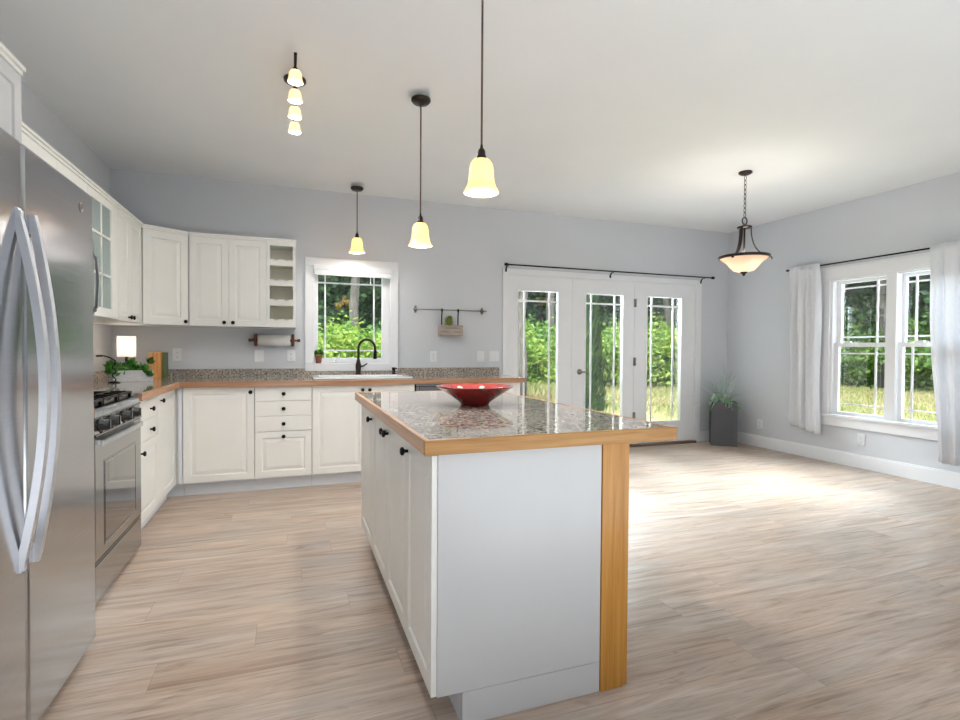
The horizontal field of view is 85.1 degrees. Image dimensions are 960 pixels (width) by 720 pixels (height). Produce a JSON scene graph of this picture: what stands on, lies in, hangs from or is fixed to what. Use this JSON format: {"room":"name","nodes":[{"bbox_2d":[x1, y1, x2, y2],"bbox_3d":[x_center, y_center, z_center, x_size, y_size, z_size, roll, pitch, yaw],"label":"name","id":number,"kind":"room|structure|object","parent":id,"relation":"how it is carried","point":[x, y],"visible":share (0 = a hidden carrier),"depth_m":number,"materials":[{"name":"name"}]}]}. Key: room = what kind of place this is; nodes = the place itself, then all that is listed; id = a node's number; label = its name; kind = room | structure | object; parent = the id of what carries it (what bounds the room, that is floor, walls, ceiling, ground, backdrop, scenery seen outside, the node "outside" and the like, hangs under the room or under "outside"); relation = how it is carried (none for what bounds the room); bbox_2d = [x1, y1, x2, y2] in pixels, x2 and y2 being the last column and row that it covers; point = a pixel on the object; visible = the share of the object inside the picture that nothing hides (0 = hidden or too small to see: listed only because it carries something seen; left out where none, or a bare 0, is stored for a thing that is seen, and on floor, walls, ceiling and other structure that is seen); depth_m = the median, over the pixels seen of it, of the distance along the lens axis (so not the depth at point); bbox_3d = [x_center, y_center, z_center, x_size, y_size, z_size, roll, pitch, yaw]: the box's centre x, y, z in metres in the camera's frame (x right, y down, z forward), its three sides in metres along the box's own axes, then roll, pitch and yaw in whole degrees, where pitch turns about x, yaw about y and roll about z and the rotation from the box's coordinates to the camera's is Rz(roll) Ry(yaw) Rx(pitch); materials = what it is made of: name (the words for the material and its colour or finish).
{"room":"kitchen","nodes":[
{"label":"kitchen","id":0,"kind":"room"},
{"bbox_2d":[21,80,111,371],"bbox_3d":[-1.744,-0.207,0.207,0.160,2.743,9.580,0,1,-20],"label":"wall","id":1,"kind":"structure","parent":0,"point":[35,113],"depth_m":3.78,"materials":[{"name":"paint"}]},
{"bbox_2d":[0,42,25,143],"bbox_3d":[-1.786,-0.870,1.405,0.568,0.422,0.990,0,1,-20],"label":"upper cabinet","id":2,"kind":"object","parent":1,"relation":"attached to","point":[11,69],"visible":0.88,"depth_m":1.88,"materials":[{"name":"beige paint"}]},
{"bbox_2d":[22,122,90,192],"bbox_3d":[-2.320,-0.873,2.623,0.388,0.372,0.858,0,1,-20],"label":"upper cabinet","id":3,"kind":"object","parent":1,"relation":"attached to","point":[31,140],"visible":0.16,"depth_m":2.62,"materials":[{"name":"beige paint"}]},
{"bbox_2d":[92,240,99,314],"bbox_3d":[-2.277,-0.467,2.596,0.452,0.432,0.754,0,1,-20],"label":"microwave","id":4,"kind":"object","parent":3,"relation":"attached to","point":[94,257],"visible":0.13,"depth_m":2.99,"materials":[{"name":"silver metal"}]},
{"bbox_2d":[88,180,119,319],"bbox_3d":[-2.563,-0.673,3.296,0.388,0.800,0.560,0,1,-20],"label":"upper cabinet","id":5,"kind":"object","parent":1,"relation":"attached to","point":[104,207],"visible":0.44,"depth_m":3.39,"materials":[{"name":"beige paint"}]},
{"bbox_2d":[93,204,142,323],"bbox_3d":[-2.760,-0.686,3.845,0.388,0.800,0.604,0,1,-20],"label":"upper cabinet","id":6,"kind":"object","parent":1,"relation":"attached to","point":[129,226],"visible":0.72,"depth_m":3.87,"materials":[{"name":"beige paint"}]},
{"bbox_2d":[110,168,728,430],"bbox_3d":[0.069,-0.307,5.865,7.085,2.743,0.160,0,1,-20],"label":"wall","id":7,"kind":"structure","parent":0,"point":[462,269],"depth_m":5.53,"materials":[{"name":"paint"}]},
{"bbox_2d":[96,224,193,326],"bbox_3d":[-2.830,-0.698,4.435,0.657,0.800,0.546,0,1,-20],"label":"upper cabinet","id":8,"kind":"object","parent":7,"relation":"attached to","point":[164,251],"visible":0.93,"depth_m":4.34,"materials":[{"name":"beige paint"}]},
{"bbox_2d":[173,348,181,360],"bbox_3d":[-2.757,-0.050,4.763,0.075,0.115,0.009,0,1,-20],"label":"wall outlet","id":9,"kind":"object","parent":7,"relation":"attached to","point":[177,352],"visible":1,"depth_m":4.76,"materials":[{"name":"white plastic"}]},
{"bbox_2d":[189,232,266,327],"bbox_3d":[-2.261,-0.700,4.740,0.618,0.800,0.358,0,1,-20],"label":"upper cabinet","id":10,"kind":"object","parent":7,"relation":"attached to","point":[228,273],"visible":0.92,"depth_m":4.60,"materials":[{"name":"beige paint"}]},
{"bbox_2d":[254,350,263,361],"bbox_3d":[-2.109,-0.040,4.996,0.085,0.115,0.010,0,1,-20],"label":"light switch","id":11,"kind":"object","parent":7,"relation":"attached to","point":[258,354],"visible":1,"depth_m":4.99,"materials":[{"name":"white plastic"}]},
{"bbox_2d":[248,334,299,346],"bbox_3d":[-1.962,-0.190,4.999,0.460,0.120,0.096,0,1,-20],"label":"paper towel holder","id":12,"kind":"object","parent":7,"relation":"attached to","point":[292,340],"visible":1,"depth_m":5.00,"materials":[{"name":"brown wood"}]},
{"bbox_2d":[258,335,289,345],"bbox_3d":[-1.956,-0.188,4.974,0.285,0.100,0.100,0,1,-20],"label":"paper towel roll","id":13,"kind":"object","parent":12,"relation":"on","point":[273,340],"visible":0.98,"depth_m":4.94,"materials":[{"name":"white paper"}]},
{"bbox_2d":[267,238,296,328],"bbox_3d":[-1.852,-0.701,4.894,0.252,0.800,0.344,0,1,-20],"label":"wine rack cabinet","id":14,"kind":"object","parent":7,"relation":"attached to","point":[281,253],"visible":1,"depth_m":4.79,"materials":[{"name":"beige paint"}]},
{"bbox_2d":[270,265,292,269],"bbox_3d":[-1.839,-0.862,4.845,0.196,0.010,0.182,0,1,-20],"label":"shelf","id":15,"kind":"object","parent":14,"relation":"attached to","point":[272,267],"depth_m":4.84,"materials":[{"name":"white wood"}]},
{"bbox_2d":[93,367,498,380],"bbox_3d":[-1.195,0.139,4.332,3.664,0.074,1.884,0,1,-20],"label":"backsplash","id":16,"kind":"structure","parent":7,"relation":"attached to","point":[97,375],"depth_m":5.09,"materials":[{"name":"stone"}]},
{"bbox_2d":[305,257,397,370],"bbox_3d":[-1.284,-0.450,5.280,0.917,1.119,0.019,0,1,-20],"label":"trim","id":17,"kind":"structure","parent":7,"relation":"attached to","point":[310,365],"depth_m":5.24,"materials":[{"name":"white paint"}]},
{"bbox_2d":[314,275,389,362],"bbox_3d":[-1.304,-0.449,5.338,0.765,0.970,0.105,0,1,-20],"label":"window","id":18,"kind":"structure","parent":7,"relation":"in","point":[385,282],"depth_m":5.44,"materials":[{"name":"white paint"}]},
{"bbox_2d":[313,265,391,283],"bbox_3d":[-1.272,-0.850,5.246,0.768,0.164,0.036,0,1,-20],"label":"roller blind","id":19,"kind":"object","parent":18,"relation":"attached to","point":[318,269],"visible":1,"depth_m":5.23,"materials":[{"name":"white fabric"}]},
{"bbox_2d":[413,305,486,314],"bbox_3d":[-0.316,-0.535,5.606,0.805,0.075,0.055,0,1,-20],"label":"wall rail","id":20,"kind":"object","parent":7,"relation":"attached to","point":[415,308],"visible":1,"depth_m":5.57,"materials":[{"name":"black metal"}]},
{"bbox_2d":[438,308,462,335],"bbox_3d":[-0.308,-0.401,5.551,0.242,0.289,0.162,0,1,-20],"label":"planter","id":21,"kind":"object","parent":20,"relation":"hanging from","point":[448,329],"visible":1,"depth_m":5.52,"materials":[{"name":"brown wood"}]},
{"bbox_2d":[489,351,498,361],"bbox_3d":[0.158,-0.040,5.812,0.118,0.115,0.010,0,1,-20],"label":"double light switch","id":22,"kind":"object","parent":7,"relation":"attached to","point":[493,355],"visible":1,"depth_m":5.81,"materials":[{"name":"white plastic"}]},
{"bbox_2d":[507,275,571,404],"bbox_3d":[0.681,0.040,6.028,0.822,1.990,0.058,0,1,-20],"label":"door","id":23,"kind":"structure","parent":7,"relation":"in","point":[562,287],"depth_m":6.07,"materials":[{"name":"white paint"}]},
{"bbox_2d":[502,268,701,443],"bbox_3d":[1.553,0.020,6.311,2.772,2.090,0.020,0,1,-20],"label":"trim","id":24,"kind":"structure","parent":7,"relation":"attached to","point":[698,291],"depth_m":6.43,"materials":[{"name":"white paint"}]},
{"bbox_2d":[574,279,636,443],"bbox_3d":[1.516,0.040,6.303,0.864,1.990,0.107,0,1,-20],"label":"door","id":25,"kind":"structure","parent":7,"relation":"in","point":[626,290],"depth_m":6.34,"materials":[{"name":"white paint"}]},
{"bbox_2d":[504,263,714,283],"bbox_3d":[1.638,-1.029,6.267,2.924,0.090,0.078,0,1,-20],"label":"curtain rod","id":26,"kind":"object","parent":7,"relation":"attached to","point":[505,264],"visible":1,"depth_m":6.20,"materials":[{"name":"black metal"}]},
{"bbox_2d":[629,440,696,446],"bbox_3d":[1.514,1.049,6.383,2.628,0.027,0.220,0,1,-20],"label":"trim","id":27,"kind":"structure","parent":7,"relation":"attached to","point":[682,441],"depth_m":6.57,"materials":[{"name":"brown wood"}]},
{"bbox_2d":[637,283,693,442],"bbox_3d":[2.349,0.039,6.629,0.848,1.990,0.058,0,1,-20],"label":"door","id":28,"kind":"structure","parent":7,"relation":"in","point":[684,293],"depth_m":6.68,"materials":[{"name":"white paint"}]},
{"bbox_2d":[0,0,959,232],"bbox_3d":[1.626,-1.654,1.304,7.245,0.150,9.740,0,1,-20],"label":"ceiling","id":29,"kind":"structure","parent":0,"point":[650,112],"depth_m":3.19,"materials":[{"name":"paint"}]},
{"bbox_2d":[284,52,305,134],"bbox_3d":[-1.089,-1.545,3.077,0.124,0.170,0.850,0,1,-20],"label":"track light","id":30,"kind":"object","parent":29,"relation":"attached to","point":[295,79],"visible":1,"depth_m":2.97,"materials":[{"name":"glass"}]},
{"bbox_2d":[349,186,364,253],"bbox_3d":[-1.169,-1.329,4.972,0.148,0.614,0.148,0,1,-20],"label":"pendant lamp","id":31,"kind":"object","parent":29,"relation":"hanging from","point":[357,245],"visible":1,"depth_m":4.94,"materials":[{"name":"yellow glass"}]},
{"bbox_2d":[408,94,431,247],"bbox_3d":[-0.364,-1.149,3.208,0.148,0.894,0.148,0,1,-20],"label":"pendant lamp","id":32,"kind":"object","parent":29,"relation":"hanging from","point":[420,232],"visible":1,"depth_m":3.18,"materials":[{"name":"yellow glass"}]},
{"bbox_2d":[464,0,498,197],"bbox_3d":[0.008,-1.150,2.168,0.148,0.910,0.148,0,1,-20],"label":"pendant lamp","id":33,"kind":"object","parent":29,"relation":"hanging from","point":[481,184],"visible":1,"depth_m":2.15,"materials":[{"name":"yellow glass"}]},
{"bbox_2d":[477,144,485,157],"bbox_3d":[0.006,-0.864,2.173,0.040,0.066,0.040,0,1,-20],"label":"socket","id":34,"kind":"object","parent":33,"relation":"attached to","point":[481,152],"depth_m":2.16,"materials":[{"name":"brown metal"}]},
{"bbox_2d":[718,170,772,275],"bbox_3d":[2.307,-1.184,4.571,0.417,0.907,0.425,0,1,-20],"label":"pendant","id":35,"kind":"object","parent":29,"relation":"hanging from","point":[743,262],"visible":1,"depth_m":4.51,"materials":[{"name":"beige glass"}]},
{"bbox_2d":[39,441,959,719],"bbox_3d":[1.607,1.224,1.361,7.245,0.120,9.740,0,1,-20],"label":"floor","id":36,"kind":"structure","parent":0,"point":[764,584],"depth_m":2.39,"materials":[{"name":"brown wood"}]},
{"bbox_2d":[0,127,95,719],"bbox_3d":[-1.661,0.253,1.484,0.820,1.775,0.917,0,1,-20],"label":"refrigerator","id":37,"kind":"object","parent":36,"relation":"on","point":[47,508],"visible":1,"depth_m":1.55,"materials":[{"name":"silver metal"}]},
{"bbox_2d":[94,391,142,603],"bbox_3d":[-2.137,0.616,2.588,0.692,1.000,0.760,0,1,-20],"label":"gas range","id":38,"kind":"object","parent":36,"relation":"on","point":[118,423],"visible":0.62,"depth_m":2.62,"materials":[{"name":"silver metal"}]},
{"bbox_2d":[94,397,130,407],"bbox_3d":[-2.155,0.228,2.572,0.608,0.015,0.756,0,1,-20],"label":"cooktop","id":39,"kind":"object","parent":38,"relation":"in","point":[114,402],"depth_m":2.70,"materials":[{"name":"silver metal"}]},
{"bbox_2d":[140,396,157,529],"bbox_3d":[-2.384,0.669,3.207,0.661,0.866,0.530,0,1,-20],"label":"base cabinet","id":40,"kind":"object","parent":36,"relation":"on","point":[149,430],"visible":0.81,"depth_m":3.35,"materials":[{"name":"beige paint"}]},
{"bbox_2d":[148,390,174,520],"bbox_3d":[-2.570,0.658,3.723,0.661,0.866,0.564,0,1,-20],"label":"base cabinet","id":41,"kind":"object","parent":36,"relation":"on","point":[166,401],"visible":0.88,"depth_m":3.80,"materials":[{"name":"beige paint"}]},
{"bbox_2d":[167,388,183,496],"bbox_3d":[-2.790,0.644,4.358,0.678,0.866,0.773,0,1,-20],"label":"base cabinet","id":42,"kind":"object","parent":36,"relation":"on","point":[178,489],"visible":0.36,"depth_m":4.11,"materials":[{"name":"beige paint"}]},
{"bbox_2d":[93,367,524,400],"bbox_3d":[-1.196,0.161,4.332,3.664,0.119,1.884,0,1,-20],"label":"countertop","id":43,"kind":"structure","parent":42,"relation":"on","point":[177,378],"depth_m":4.74,"materials":[{"name":"stone"}]},
{"bbox_2d":[117,336,135,361],"bbox_3d":[-2.901,-0.015,4.292,0.132,0.360,0.132,0,1,-20],"label":"table lamp","id":44,"kind":"object","parent":43,"relation":"on","point":[126,345],"visible":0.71,"depth_m":4.24,"materials":[{"name":"white fabric"}]},
{"bbox_2d":[103,357,154,381],"bbox_3d":[-2.770,0.071,4.138,0.340,0.194,0.198,-1,2,-44],"label":"planter box","id":45,"kind":"object","parent":43,"relation":"on","point":[129,371],"visible":0.98,"depth_m":4.10,"materials":[{"name":"white wood"}]},
{"bbox_2d":[153,352,164,378],"bbox_3d":[-2.807,0.044,4.582,0.056,0.232,0.180,0,1,-20],"label":"cutting board","id":46,"kind":"object","parent":43,"relation":"on","point":[157,356],"visible":0.84,"depth_m":4.50,"materials":[{"name":"brown wood"}]},
{"bbox_2d":[162,352,167,378],"bbox_3d":[-2.777,0.047,4.614,0.016,0.225,0.160,0,1,-20],"label":"cutting board","id":47,"kind":"object","parent":43,"relation":"on","point":[164,355],"visible":0.99,"depth_m":4.59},
{"bbox_2d":[311,374,412,379],"bbox_3d":[-1.122,0.178,4.918,0.870,0.060,0.565,0,1,-20],"label":"sink","id":48,"kind":"object","parent":43,"relation":"in","point":[342,376],"visible":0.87,"depth_m":4.83,"materials":[{"name":"white ceramic"}]},
{"bbox_2d":[355,338,376,374],"bbox_3d":[-1.119,-0.035,5.135,0.211,0.356,0.064,0,1,-8],"label":"kitchen faucet","id":49,"kind":"object","parent":43,"relation":"on","point":[358,363],"visible":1,"depth_m":5.11,"materials":[{"name":"brown metal"}]},
{"bbox_2d":[183,387,254,494],"bbox_3d":[-2.219,0.643,4.548,0.517,0.866,0.803,0,1,-20],"label":"base cabinet","id":50,"kind":"object","parent":36,"relation":"on","point":[219,422],"visible":0.94,"depth_m":4.20,"materials":[{"name":"beige paint"}]},
{"bbox_2d":[255,386,311,489],"bbox_3d":[-1.764,0.643,4.712,0.447,0.866,0.803,0,1,-20],"label":"base cabinet","id":51,"kind":"object","parent":36,"relation":"on","point":[283,414],"visible":0.99,"depth_m":4.37,"materials":[{"name":"beige paint"}]},
{"bbox_2d":[312,384,414,485],"bbox_3d":[-1.134,0.643,4.939,0.885,0.866,0.803,0,1,-20],"label":"base cabinet","id":52,"kind":"object","parent":36,"relation":"on","point":[336,413],"visible":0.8,"depth_m":4.52,"materials":[{"name":"beige paint"}]},
{"bbox_2d":[361,405,372,550],"bbox_3d":[-0.381,0.687,3.084,0.628,0.860,0.478,0,1,-20],"label":"base cabinet","id":53,"kind":"object","parent":36,"relation":"on","point":[366,415],"visible":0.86,"depth_m":2.95,"materials":[{"name":"beige paint"}]},
{"bbox_2d":[373,414,405,631],"bbox_3d":[-0.156,0.700,2.460,0.628,0.860,0.846,0,1,-20],"label":"base cabinet","id":54,"kind":"object","parent":36,"relation":"on","point":[389,467],"visible":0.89,"depth_m":2.25,"materials":[{"name":"beige paint"}]},
{"bbox_2d":[355,391,676,455],"bbox_3d":[-0.039,0.245,2.575,0.925,0.046,1.830,0,1,-20],"label":"countertop","id":55,"kind":"structure","parent":54,"relation":"on","point":[433,423],"depth_m":1.93,"materials":[{"name":"stone"}]},
{"bbox_2d":[436,383,513,405],"bbox_3d":[-0.026,0.174,2.599,0.384,0.094,0.384,0,1,-20],"label":"fruit bowl","id":56,"kind":"object","parent":55,"relation":"on","point":[467,394],"visible":1,"depth_m":2.51,"materials":[{"name":"red ceramic"}]},
{"bbox_2d":[415,384,442,390],"bbox_3d":[-0.426,0.642,5.180,0.602,0.866,0.733,0,1,-20],"label":"dishwasher","id":57,"kind":"object","parent":36,"relation":"on","point":[418,387],"visible":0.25,"depth_m":4.76,"materials":[{"name":"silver metal"}]},
{"bbox_2d":[400,441,460,719],"bbox_3d":[0.053,0.713,1.879,0.628,0.860,0.384,0,1,-20],"label":"base cabinet","id":58,"kind":"object","parent":36,"relation":"on","point":[421,470],"visible":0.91,"depth_m":1.71,"materials":[{"name":"beige paint"}]},
{"bbox_2d":[488,382,519,394],"bbox_3d":[0.059,0.642,5.368,0.432,0.866,0.803,0,1,-20],"label":"base cabinet","id":59,"kind":"object","parent":36,"relation":"on","point":[516,389],"visible":0.05,"depth_m":5.07,"materials":[{"name":"beige paint"}]},
{"bbox_2d":[436,445,601,719],"bbox_3d":[0.139,0.717,1.711,0.580,0.860,0.018,0,1,-20],"label":"island end panel","id":60,"kind":"object","parent":36,"relation":"on","point":[519,531],"visible":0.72,"depth_m":1.70,"materials":[{"name":"white wood"}]},
{"bbox_2d":[599,443,629,691],"bbox_3d":[0.462,0.716,1.846,0.114,0.860,0.062,0,1,-20],"label":"island post","id":61,"kind":"object","parent":36,"relation":"on","point":[615,457],"visible":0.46,"depth_m":1.81,"materials":[{"name":"brown wood"}]},
{"bbox_2d":[693,359,752,446],"bbox_3d":[2.985,0.528,6.433,0.874,1.088,0.994,1,1,35],"label":"planter","id":62,"kind":"object","parent":36,"relation":"on","point":[723,418],"visible":1,"depth_m":6.49,"materials":[{"name":"ceramic"}]},
{"bbox_2d":[726,172,959,472],"bbox_3d":[4.949,-0.210,2.533,0.160,2.743,9.420,0,1,-20],"label":"wall","id":63,"kind":"structure","parent":0,"point":[921,215],"depth_m":5.86,"materials":[{"name":"paint"}]},
{"bbox_2d":[737,432,959,488],"bbox_3d":[4.859,1.091,2.529,0.015,0.140,9.420,0,1,-20],"label":"baseboard","id":64,"kind":"structure","parent":63,"relation":"attached to","point":[950,479],"depth_m":5.30,"materials":[{"name":"white paint"}]},
{"bbox_2d":[786,248,929,271],"bbox_3d":[3.928,-1.000,4.983,0.098,0.031,2.205,0,1,-20],"label":"curtain rod","id":65,"kind":"object","parent":63,"relation":"attached to","point":[787,270],"visible":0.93,"depth_m":5.09,"materials":[{"name":"black metal"}]},
{"bbox_2d":[788,263,821,434],"bbox_3d":[3.588,-0.123,5.788,0.080,1.847,0.407,0,1,-20],"label":"curtain","id":66,"kind":"object","parent":65,"relation":"hanging from","point":[805,286],"visible":1,"depth_m":5.78,"materials":[{"name":"fabric"}]},
{"bbox_2d":[930,240,959,465],"bbox_3d":[4.104,-0.045,4.357,0.080,1.940,0.656,0,1,-20],"label":"curtain","id":67,"kind":"object","parent":65,"relation":"hanging from","point":[944,257],"visible":1,"depth_m":4.53,"materials":[{"name":"fabric"}]},
{"bbox_2d":[828,273,888,420],"bbox_3d":[3.913,-0.111,5.353,0.120,1.500,0.615,0,1,-20],"label":"window","id":68,"kind":"structure","parent":63,"relation":"in","point":[837,286],"depth_m":5.57,"materials":[{"name":"white paint"}]},
{"bbox_2d":[820,252,937,440],"bbox_3d":[3.987,-0.133,4.992,0.105,1.690,1.595,0,1,-20],"label":"trim","id":69,"kind":"structure","parent":63,"relation":"attached to","point":[891,266],"depth_m":5.07,"materials":[{"name":"white paint"}]},
{"bbox_2d":[895,268,936,425],"bbox_3d":[4.141,-0.097,4.718,0.120,1.500,0.675,0,1,-20],"label":"window","id":70,"kind":"structure","parent":63,"relation":"in","point":[903,277],"depth_m":4.98,"materials":[{"name":"white paint"}]},
{"label":"outside","id":71,"kind":"structure","parent":0,"visible":0},
{"bbox_2d":[527,378,936,421],"bbox_3d":[6.304,1.083,29.722,60.000,0.200,40.400,0,1,-20],"label":"ground","id":72,"kind":"structure","parent":71,"point":[605,378],"depth_m":15.38,"materials":[{"name":"green plant"}]},
{"bbox_2d":[318,313,358,357],"bbox_3d":[-4.972,-0.024,16.714,2.547,2.988,2.786,0,1,-15],"label":"bush","id":73,"kind":"object","parent":72,"relation":"on","point":[329,354],"visible":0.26,"depth_m":16.66,"materials":[{"name":"green plant"}]},
{"bbox_2d":[318,275,371,336],"bbox_3d":[-7.977,-3.998,23.934,6.589,10.785,6.327,1,1,40],"label":"tree","id":74,"kind":"object","parent":72,"relation":"on","point":[329,288],"visible":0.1,"depth_m":23.17,"materials":[{"name":"green plant"}]},
{"bbox_2d":[319,275,380,330],"bbox_3d":[-6.193,-3.559,25.541,6.014,9.794,6.263,0,1,-9],"label":"tree","id":75,"kind":"object","parent":72,"relation":"on","point":[345,279],"visible":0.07,"depth_m":24.57,"materials":[{"name":"green plant"}]},
{"bbox_2d":[320,310,380,357],"bbox_3d":[-4.200,-0.096,17.694,3.064,3.132,2.802,1,1,38],"label":"bush","id":76,"kind":"object","parent":72,"relation":"on","point":[366,345],"visible":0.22,"depth_m":17.10,"materials":[{"name":"green plant"}]},
{"bbox_2d":[349,277,359,336],"bbox_3d":[-4.673,-3.822,19.277,5.450,9.893,5.757,0,1,-20],"label":"tree","id":77,"kind":"object","parent":72,"relation":"on","point":[354,292],"visible":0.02,"depth_m":19.43,"materials":[{"name":"grey plant"}]},
{"bbox_2d":[346,277,380,338],"bbox_3d":[-3.781,-3.273,24.844,5.996,9.240,6.244,0,1,2],"label":"tree","id":78,"kind":"object","parent":72,"relation":"on","point":[378,292],"visible":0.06,"depth_m":24.38,"materials":[{"name":"green plant"}]},
{"bbox_2d":[346,334,380,357],"bbox_3d":[-3.415,0.207,17.318,2.165,2.404,2.368,1,2,44],"label":"bush","id":79,"kind":"object","parent":72,"relation":"on","point":[378,339],"visible":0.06,"depth_m":17.03,"materials":[{"name":"green plant"}]},
{"bbox_2d":[518,291,527,395],"bbox_3d":[1.343,-2.382,14.672,4.605,7.268,4.360,1,1,13],"label":"tree","id":80,"kind":"object","parent":72,"relation":"on","point":[520,304],"visible":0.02,"depth_m":14.68,"materials":[{"name":"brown plant"}]},
{"bbox_2d":[518,291,555,328],"bbox_3d":[3.275,-4.122,27.336,6.202,11.061,6.459,-1,2,-42],"label":"tree","id":81,"kind":"object","parent":72,"relation":"on","point":[535,312],"visible":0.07,"depth_m":26.42,"materials":[{"name":"green plant"}]},
{"bbox_2d":[525,322,555,384],"bbox_3d":[2.018,-0.007,19.898,2.786,2.899,2.547,0,1,-22],"label":"bush","id":82,"kind":"object","parent":72,"relation":"on","point":[539,349],"visible":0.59,"depth_m":19.51,"materials":[{"name":"green plant"}]},
{"bbox_2d":[525,314,555,379],"bbox_3d":[2.240,-0.271,21.604,4.030,3.632,3.578,1,1,39],"label":"leafy bush","id":83,"kind":"object","parent":72,"relation":"on","point":[544,334],"visible":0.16,"depth_m":20.65,"materials":[{"name":"green plant"}]},
{"bbox_2d":[546,292,554,325],"bbox_3d":[3.401,-3.989,23.537,6.332,10.160,5.995,-1,2,-44],"label":"tree","id":84,"kind":"object","parent":72,"relation":"on","point":[551,294],"visible":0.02,"depth_m":23.29,"materials":[{"name":"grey plant"}]},
{"bbox_2d":[533,295,620,329],"bbox_3d":[5.109,-4.558,30.292,6.643,11.898,6.918,1,2,41],"label":"tree","id":85,"kind":"object","parent":72,"relation":"on","point":[600,300],"visible":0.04,"depth_m":29.28,"materials":[{"name":"green plant"}]},
{"bbox_2d":[585,294,608,411],"bbox_3d":[2.626,-1.188,13.157,1.249,5.048,1.232,1,1,18],"label":"columnar evergreen","id":86,"kind":"object","parent":72,"relation":"on","point":[597,398],"visible":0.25,"depth_m":12.81,"materials":[{"name":"green plant"}]},
{"bbox_2d":[596,295,654,333],"bbox_3d":[7.627,-3.486,30.370,6.229,9.620,5.981,0,1,-35],"label":"tree","id":87,"kind":"object","parent":72,"relation":"on","point":[611,311],"visible":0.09,"depth_m":29.11,"materials":[{"name":"green plant"}]},
{"bbox_2d":[592,317,663,387],"bbox_3d":[5.593,-0.136,21.177,3.203,3.217,2.929,0,1,-17],"label":"bush","id":88,"kind":"object","parent":72,"relation":"on","point":[608,352],"visible":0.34,"depth_m":21.00,"materials":[{"name":"green plant"}]},
{"bbox_2d":[601,317,663,383],"bbox_3d":[6.685,-0.441,24.065,3.721,4.022,4.191,0,1,-27],"label":"leafy bush","id":89,"kind":"object","parent":72,"relation":"on","point":[606,330],"visible":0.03,"depth_m":23.60,"materials":[{"name":"green plant"}]},
{"bbox_2d":[602,295,678,340],"bbox_3d":[9.015,-3.576,30.075,6.103,9.846,6.356,-1,1,-38],"label":"tree","id":90,"kind":"object","parent":72,"relation":"on","point":[656,301],"visible":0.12,"depth_m":29.01,"materials":[{"name":"green plant"}]},
{"bbox_2d":[647,312,677,386],"bbox_3d":[7.863,-0.276,22.060,3.184,3.558,3.482,1,1,37],"label":"bush","id":91,"kind":"object","parent":72,"relation":"on","point":[657,353],"visible":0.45,"depth_m":21.70,"materials":[{"name":"green plant"}]},
{"bbox_2d":[647,328,677,384],"bbox_3d":[8.358,0.013,22.759,2.547,2.810,2.786,-1,1,-39],"label":"bush","id":92,"kind":"object","parent":72,"relation":"on","point":[674,353],"visible":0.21,"depth_m":22.12,"materials":[{"name":"green plant"}]},
{"bbox_2d":[663,298,671,332],"bbox_3d":[9.626,-3.769,26.984,5.450,9.663,5.757,0,1,-12],"label":"tree","id":93,"kind":"object","parent":72,"relation":"on","point":[667,312],"visible":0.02,"depth_m":26.64,"materials":[{"name":"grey plant"}]},
{"bbox_2d":[840,308,875,386],"bbox_3d":[16.832,-0.367,23.662,4.191,4.020,3.721,0,1,-3],"label":"leafy bush","id":94,"kind":"object","parent":72,"relation":"on","point":[846,380],"visible":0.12,"depth_m":22.95,"materials":[{"name":"green plant"}]},
{"bbox_2d":[840,323,883,387],"bbox_3d":[16.824,-0.028,22.739,3.149,3.179,3.546,1,2,43],"label":"leafy bush","id":95,"kind":"object","parent":72,"relation":"on","point":[856,358],"visible":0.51,"depth_m":22.41,"materials":[{"name":"green plant"}]},
{"bbox_2d":[843,281,920,355],"bbox_3d":[18.292,-4.334,25.451,7.398,11.802,7.104,1,1,39],"label":"tree","id":96,"kind":"object","parent":72,"relation":"on","point":[861,289],"visible":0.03,"depth_m":23.93,"materials":[{"name":"green plant"}]},
{"bbox_2d":[843,275,929,367],"bbox_3d":[18.503,-3.623,22.885,6.232,10.382,5.984,1,1,34],"label":"tree","id":97,"kind":"object","parent":72,"relation":"on","point":[867,320],"visible":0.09,"depth_m":22.60,"materials":[{"name":"green plant"}]},
{"bbox_2d":[859,312,933,390],"bbox_3d":[17.597,-0.133,21.032,3.869,3.557,3.435,0,1,-21],"label":"leafy bush","id":98,"kind":"object","parent":72,"relation":"on","point":[907,373],"visible":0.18,"depth_m":20.74,"materials":[{"name":"green plant"}]},
{"bbox_2d":[876,275,924,387],"bbox_3d":[16.600,-3.572,21.916,6.332,9.559,5.995,1,1,21],"label":"tree","id":99,"kind":"object","parent":72,"relation":"on","point":[882,289],"visible":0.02,"depth_m":21.68,"materials":[{"name":"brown plant"}]},
{"bbox_2d":[872,312,933,391],"bbox_3d":[17.812,-0.277,20.042,4.191,3.987,3.721,0,1,2],"label":"leafy bush","id":100,"kind":"object","parent":72,"relation":"on","point":[926,359],"visible":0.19,"depth_m":20.06,"materials":[{"name":"green plant"}]},
{"bbox_2d":[908,276,929,339],"bbox_3d":[19.893,-4.205,19.227,7.007,11.811,7.298,0,1,-30],"label":"tree","id":101,"kind":"object","parent":72,"relation":"on","point":[925,292],"visible":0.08,"depth_m":20.52,"materials":[{"name":"green plant"}]},
{"bbox_2d":[908,274,929,384],"bbox_3d":[20.636,-3.880,21.911,7.099,11.007,6.816,-1,1,-41],"label":"tree","id":102,"kind":"object","parent":72,"relation":"on","point":[926,276],"visible":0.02,"depth_m":21.63,"materials":[{"name":"green plant"}]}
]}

